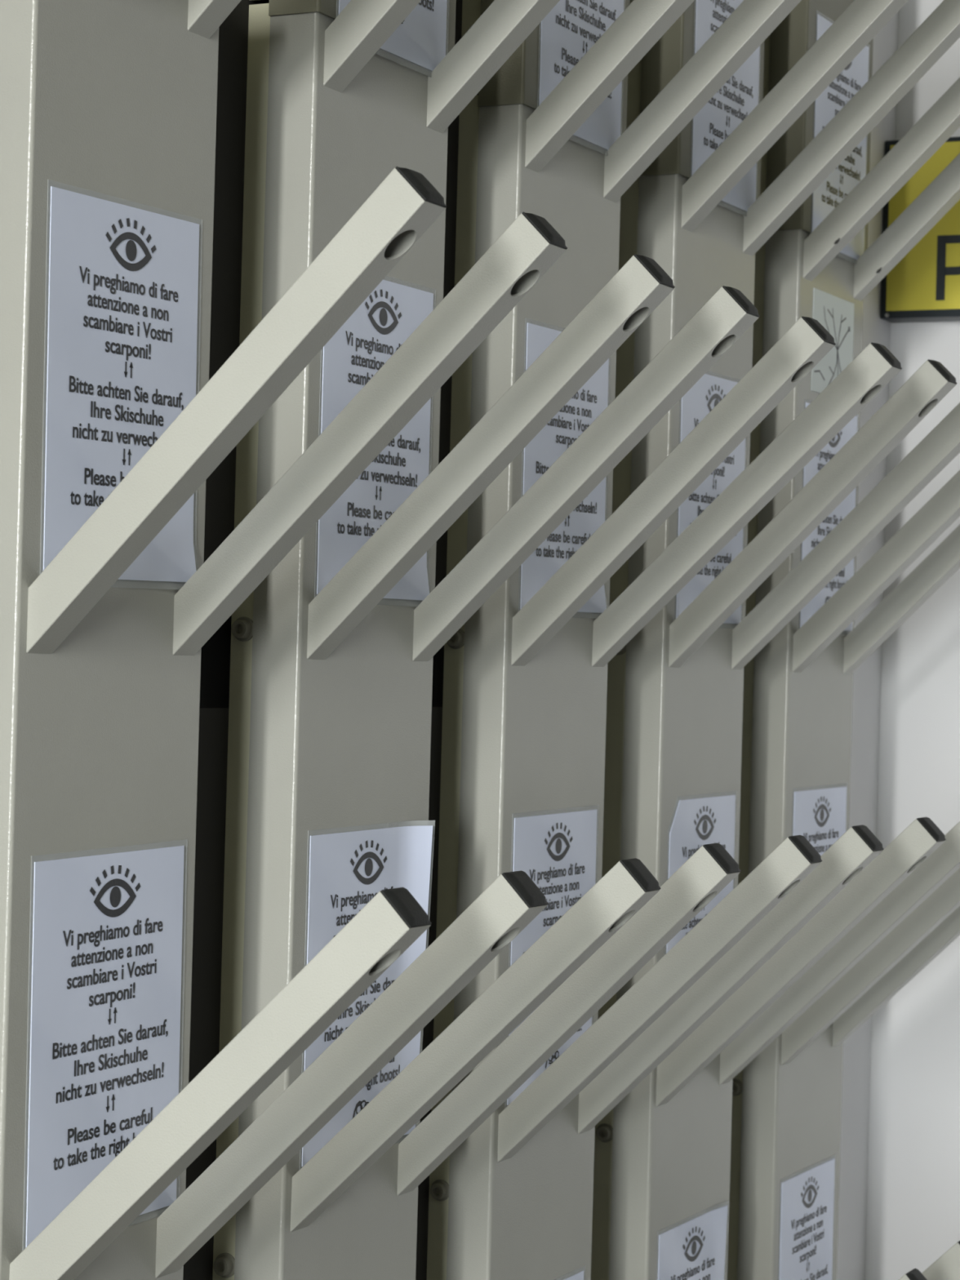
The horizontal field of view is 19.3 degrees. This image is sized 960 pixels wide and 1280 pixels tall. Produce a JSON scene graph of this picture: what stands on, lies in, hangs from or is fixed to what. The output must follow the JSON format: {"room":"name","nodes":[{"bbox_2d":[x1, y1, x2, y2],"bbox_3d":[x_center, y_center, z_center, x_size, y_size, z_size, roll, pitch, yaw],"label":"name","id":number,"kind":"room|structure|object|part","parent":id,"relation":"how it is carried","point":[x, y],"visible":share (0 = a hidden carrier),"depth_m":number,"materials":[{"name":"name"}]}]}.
{"room":"ski boot room","nodes":[
{"label":"ski boot room","id":0,"kind":"room"},
{"bbox_2d":[836,11,898,1279],"bbox_3d":[-0.814,-0.142,0.516,0.100,2.750,5.676,1,0,26],"label":"wall","id":1,"kind":"structure","parent":0,"point":[866,691],"depth_m":2.92,"materials":[{"name":"white paint"}]},
{"bbox_2d":[182,0,478,1279],"bbox_3d":[-0.037,-0.035,2.000,0.009,2.200,1.664,1,0,26],"label":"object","id":2,"kind":"object","parent":1,"relation":"attached to","point":[233,31],"visible":0.02,"depth_m":1.74,"materials":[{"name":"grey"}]},
{"bbox_2d":[0,0,567,1279],"bbox_3d":[-0.127,0.228,1.499,0.278,1.628,0.188,1,0,26],"label":"rack","id":3,"kind":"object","parent":2,"relation":"attached to","point":[112,100],"depth_m":1.50,"materials":[{"name":"beige metal"}]},
{"bbox_2d":[26,845,184,1247],"bbox_3d":[-0.203,0.219,1.543,0.001,0.212,0.154,1,0,26],"label":"notice","id":4,"kind":"object","parent":3,"relation":"attached to","point":[107,958],"visible":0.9,"depth_m":1.53,"materials":[{"name":"white paper"}]},
{"bbox_3d":[-0.223,0.320,1.546,0.033,1.435,0.184,1,0,26],"label":"panel","id":5,"kind":"part","parent":3,"relation":"part of","materials":[{"name":"grey metal"}]},
{"bbox_2d":[43,186,199,582],"bbox_3d":[-0.193,-0.135,1.543,0.004,0.212,0.154,1,0,26],"label":"notice","id":6,"kind":"object","parent":3,"relation":"attached to","point":[123,279],"visible":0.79,"depth_m":1.53,"materials":[{"name":"white paper"}]},
{"bbox_2d":[249,0,456,55],"bbox_3d":[-0.070,-0.772,1.824,0.052,0.777,0.188,1,0,26],"label":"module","id":7,"kind":"object","parent":2,"relation":"attached to","point":[330,8],"visible":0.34,"depth_m":1.74,"materials":[{"name":"beige metal"}]},
{"bbox_2d":[212,0,759,1279],"bbox_3d":[0.003,0.234,1.765,0.279,1.628,0.188,1,0,26],"label":"rack","id":8,"kind":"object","parent":2,"relation":"attached to","point":[330,708],"depth_m":1.74,"materials":[{"name":"beige metal"}]},
{"bbox_3d":[-0.115,0.325,1.823,0.021,1.435,0.179,1,0,26],"label":"rail","id":9,"kind":"part","parent":8,"relation":"part of","materials":[{"name":"beige metal"}]},
{"bbox_3d":[-0.094,0.325,1.813,0.033,1.435,0.184,1,0,26],"label":"panel","id":10,"kind":"part","parent":8,"relation":"part of","materials":[{"name":"grey metal"}]},
{"bbox_2d":[302,825,432,1166],"bbox_3d":[-0.074,0.225,1.808,0.010,0.213,0.155,1,0,30],"label":"notice","id":11,"kind":"object","parent":8,"relation":"attached to","point":[347,869],"visible":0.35,"depth_m":1.80,"materials":[{"name":"white paper"}]},
{"bbox_2d":[316,280,433,600],"bbox_3d":[-0.064,-0.129,1.808,0.004,0.212,0.154,1,0,26],"label":"notice","id":12,"kind":"object","parent":8,"relation":"attached to","point":[392,312],"visible":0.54,"depth_m":1.80,"materials":[{"name":"white paper"}]},
{"bbox_2d":[338,0,447,71],"bbox_3d":[-0.052,-0.478,1.813,0.001,0.212,0.154,1,0,26],"label":"notice","id":13,"kind":"object","parent":8,"relation":"attached to","point":[420,39],"visible":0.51,"depth_m":1.85,"materials":[{"name":"white paper"}]},
{"bbox_2d":[461,0,630,135],"bbox_3d":[0.059,-0.766,2.090,0.052,0.777,0.188,1,0,26],"label":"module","id":14,"kind":"object","parent":2,"relation":"attached to","point":[517,82],"visible":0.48,"depth_m":2.00,"materials":[{"name":"beige metal"}]},
{"bbox_3d":[0.044,-0.771,2.098,0.019,0.762,0.179,1,0,26],"label":"rail","id":15,"kind":"part","parent":14,"relation":"part of","materials":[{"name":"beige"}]},
{"bbox_2d":[426,0,902,1279],"bbox_3d":[0.132,0.239,2.031,0.279,1.628,0.188,1,0,26],"label":"rack","id":16,"kind":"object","parent":2,"relation":"attached to","point":[525,690],"depth_m":2.01,"materials":[{"name":"beige metal"}]},
{"bbox_3d":[0.014,0.330,2.089,0.021,1.435,0.179,1,0,26],"label":"rail","id":17,"kind":"part","parent":16,"relation":"part of","materials":[{"name":"beige metal"}]},
{"bbox_3d":[0.035,0.331,2.079,0.033,1.435,0.184,1,0,26],"label":"panel","id":18,"kind":"part","parent":16,"relation":"part of","materials":[{"name":"grey metal"}]},
{"bbox_2d":[506,809,597,1105],"bbox_3d":[0.054,0.230,2.075,0.001,0.212,0.154,1,0,26],"label":"notice","id":19,"kind":"object","parent":16,"relation":"attached to","point":[557,851],"visible":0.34,"depth_m":2.07,"materials":[{"name":"white paper"}]},
{"bbox_2d":[520,322,608,613],"bbox_3d":[0.065,-0.123,2.075,0.004,0.212,0.154,1,0,26],"label":"notice","id":20,"kind":"object","parent":16,"relation":"attached to","point":[591,399],"visible":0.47,"depth_m":2.07,"materials":[{"name":"white paper"}]},
{"bbox_2d":[564,1271,583,1279],"bbox_3d":[0.044,0.580,2.071,0.001,0.212,0.154,1,0,26],"label":"notice","id":21,"kind":"object","parent":16,"relation":"attached to","point":[580,1276],"visible":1,"depth_m":2.13,"materials":[{"name":"white paper"}]},
{"bbox_2d":[538,0,623,150],"bbox_3d":[0.077,-0.472,2.081,0.001,0.212,0.154,1,0,26],"label":"notice","id":22,"kind":"object","parent":16,"relation":"attached to","point":[571,28],"visible":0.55,"depth_m":2.08,"materials":[{"name":"white paper"}]},
{"bbox_2d":[626,0,764,199],"bbox_3d":[0.188,-0.760,2.357,0.052,0.777,0.188,1,0,26],"label":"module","id":23,"kind":"object","parent":2,"relation":"attached to","point":[675,48],"visible":0.28,"depth_m":2.27,"materials":[{"name":"beige metal"}]},
{"bbox_3d":[0.173,-0.765,2.364,0.019,0.762,0.179,1,0,26],"label":"rail","id":24,"kind":"part","parent":23,"relation":"part of","materials":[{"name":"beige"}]},
{"bbox_2d":[591,0,959,1279],"bbox_3d":[0.260,0.244,2.298,0.278,1.629,0.188,1,0,26],"label":"rack","id":25,"kind":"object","parent":2,"relation":"attached to","point":[675,690],"depth_m":2.27,"materials":[{"name":"beige metal"}]},
{"bbox_3d":[0.143,0.336,2.356,0.021,1.435,0.179,1,0,26],"label":"rail","id":26,"kind":"part","parent":25,"relation":"part of","materials":[{"name":"beige metal"}]},
{"bbox_3d":[0.164,0.336,2.345,0.033,1.435,0.184,1,0,26],"label":"panel","id":27,"kind":"part","parent":25,"relation":"part of","materials":[{"name":"grey metal"}]},
{"bbox_2d":[657,1204,728,1279],"bbox_3d":[0.175,0.583,2.339,0.004,0.212,0.154,1,0,26],"label":"notice","id":28,"kind":"object","parent":25,"relation":"attached to","point":[695,1249],"visible":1,"depth_m":2.35,"materials":[{"name":"white paper"}]},
{"bbox_2d":[666,795,735,953],"bbox_3d":[0.183,0.234,2.341,0.001,0.212,0.154,1,0,26],"label":"notice","id":29,"kind":"object","parent":25,"relation":"attached to","point":[697,823],"visible":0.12,"depth_m":2.33,"materials":[{"name":"white paper"}]},
{"bbox_2d":[675,373,745,623],"bbox_3d":[0.194,-0.116,2.344,0.001,0.212,0.154,1,0,26],"label":"notice","id":30,"kind":"object","parent":25,"relation":"attached to","point":[704,395],"visible":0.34,"depth_m":2.33,"materials":[{"name":"white paper"}]},
{"bbox_2d":[691,0,759,211],"bbox_3d":[0.206,-0.466,2.348,0.001,0.212,0.154,1,0,26],"label":"notice","id":31,"kind":"object","parent":25,"relation":"attached to","point":[736,99],"visible":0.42,"depth_m":2.34,"materials":[{"name":"white paper"}]},
{"bbox_2d":[760,0,873,252],"bbox_3d":[0.317,-0.755,2.623,0.052,0.777,0.188,1,0,26],"label":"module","id":32,"kind":"object","parent":2,"relation":"attached to","point":[797,33],"visible":0.27,"depth_m":2.54,"materials":[{"name":"beige metal"}]},
{"bbox_3d":[0.302,-0.760,2.630,0.019,0.762,0.179,1,0,26],"label":"rail","id":33,"kind":"part","parent":32,"relation":"part of","materials":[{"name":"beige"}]},
{"bbox_2d":[727,77,959,1279],"bbox_3d":[0.389,0.250,2.564,0.278,1.628,0.188,1,0,26],"label":"rack","id":34,"kind":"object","parent":2,"relation":"attached to","point":[786,1112],"depth_m":2.54,"materials":[{"name":"beige metal"}]},
{"bbox_3d":[0.272,0.341,2.622,0.021,1.435,0.179,1,0,26],"label":"rail","id":35,"kind":"part","parent":34,"relation":"part of","materials":[{"name":"beige metal"}]},
{"bbox_3d":[0.293,0.342,2.612,0.033,1.435,0.184,1,0,26],"label":"panel","id":36,"kind":"part","parent":34,"relation":"part of","materials":[{"name":"grey metal"}]},
{"bbox_2d":[778,1158,835,1279],"bbox_3d":[0.301,0.592,2.601,0.001,0.212,0.154,1,0,26],"label":"notice","id":37,"kind":"object","parent":34,"relation":"attached to","point":[807,1198],"visible":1,"depth_m":2.60,"materials":[{"name":"white paper"}]},
{"bbox_2d":[793,786,846,856],"bbox_3d":[0.313,0.240,2.609,0.001,0.212,0.154,1,0,26],"label":"notice","id":38,"kind":"object","parent":34,"relation":"attached to","point":[819,815],"visible":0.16,"depth_m":2.61,"materials":[{"name":"white paper"}]},
{"bbox_2d":[800,402,857,631],"bbox_3d":[0.324,-0.111,2.614,0.001,0.212,0.154,1,0,26],"label":"notice","id":39,"kind":"object","parent":34,"relation":"attached to","point":[833,447],"visible":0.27,"depth_m":2.61,"materials":[{"name":"white paper"}]},
{"bbox_2d":[810,288,854,393],"bbox_3d":[0.327,-0.272,2.612,0.001,0.093,0.115,1,0,26],"label":"drawing sheet","id":40,"kind":"object","parent":34,"relation":"attached to","point":[835,314],"visible":0.78,"depth_m":2.61,"materials":[{"name":"white paper"}]},
{"bbox_2d":[812,14,868,259],"bbox_3d":[0.335,-0.461,2.613,0.001,0.212,0.154,1,0,26],"label":"notice","id":41,"kind":"object","parent":34,"relation":"attached to","point":[851,171],"visible":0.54,"depth_m":2.61,"materials":[{"name":"white paper"}]},
{"bbox_2d":[864,0,959,1279],"bbox_3d":[1.804,-0.056,2.345,3.019,2.750,0.100,1,0,26],"label":"wall","id":42,"kind":"structure","parent":0,"point":[913,1217],"depth_m":2.94,"materials":[{"name":"white paint"}]},
{"bbox_2d":[880,136,959,323],"bbox_3d":[0.532,-0.423,2.890,0.237,0.185,0.041,1,0,26],"label":"wall sign","id":43,"kind":"object","parent":42,"relation":"attached to","point":[924,286],"visible":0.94,"depth_m":2.90,"materials":[{"name":"yellow"}]}
]}

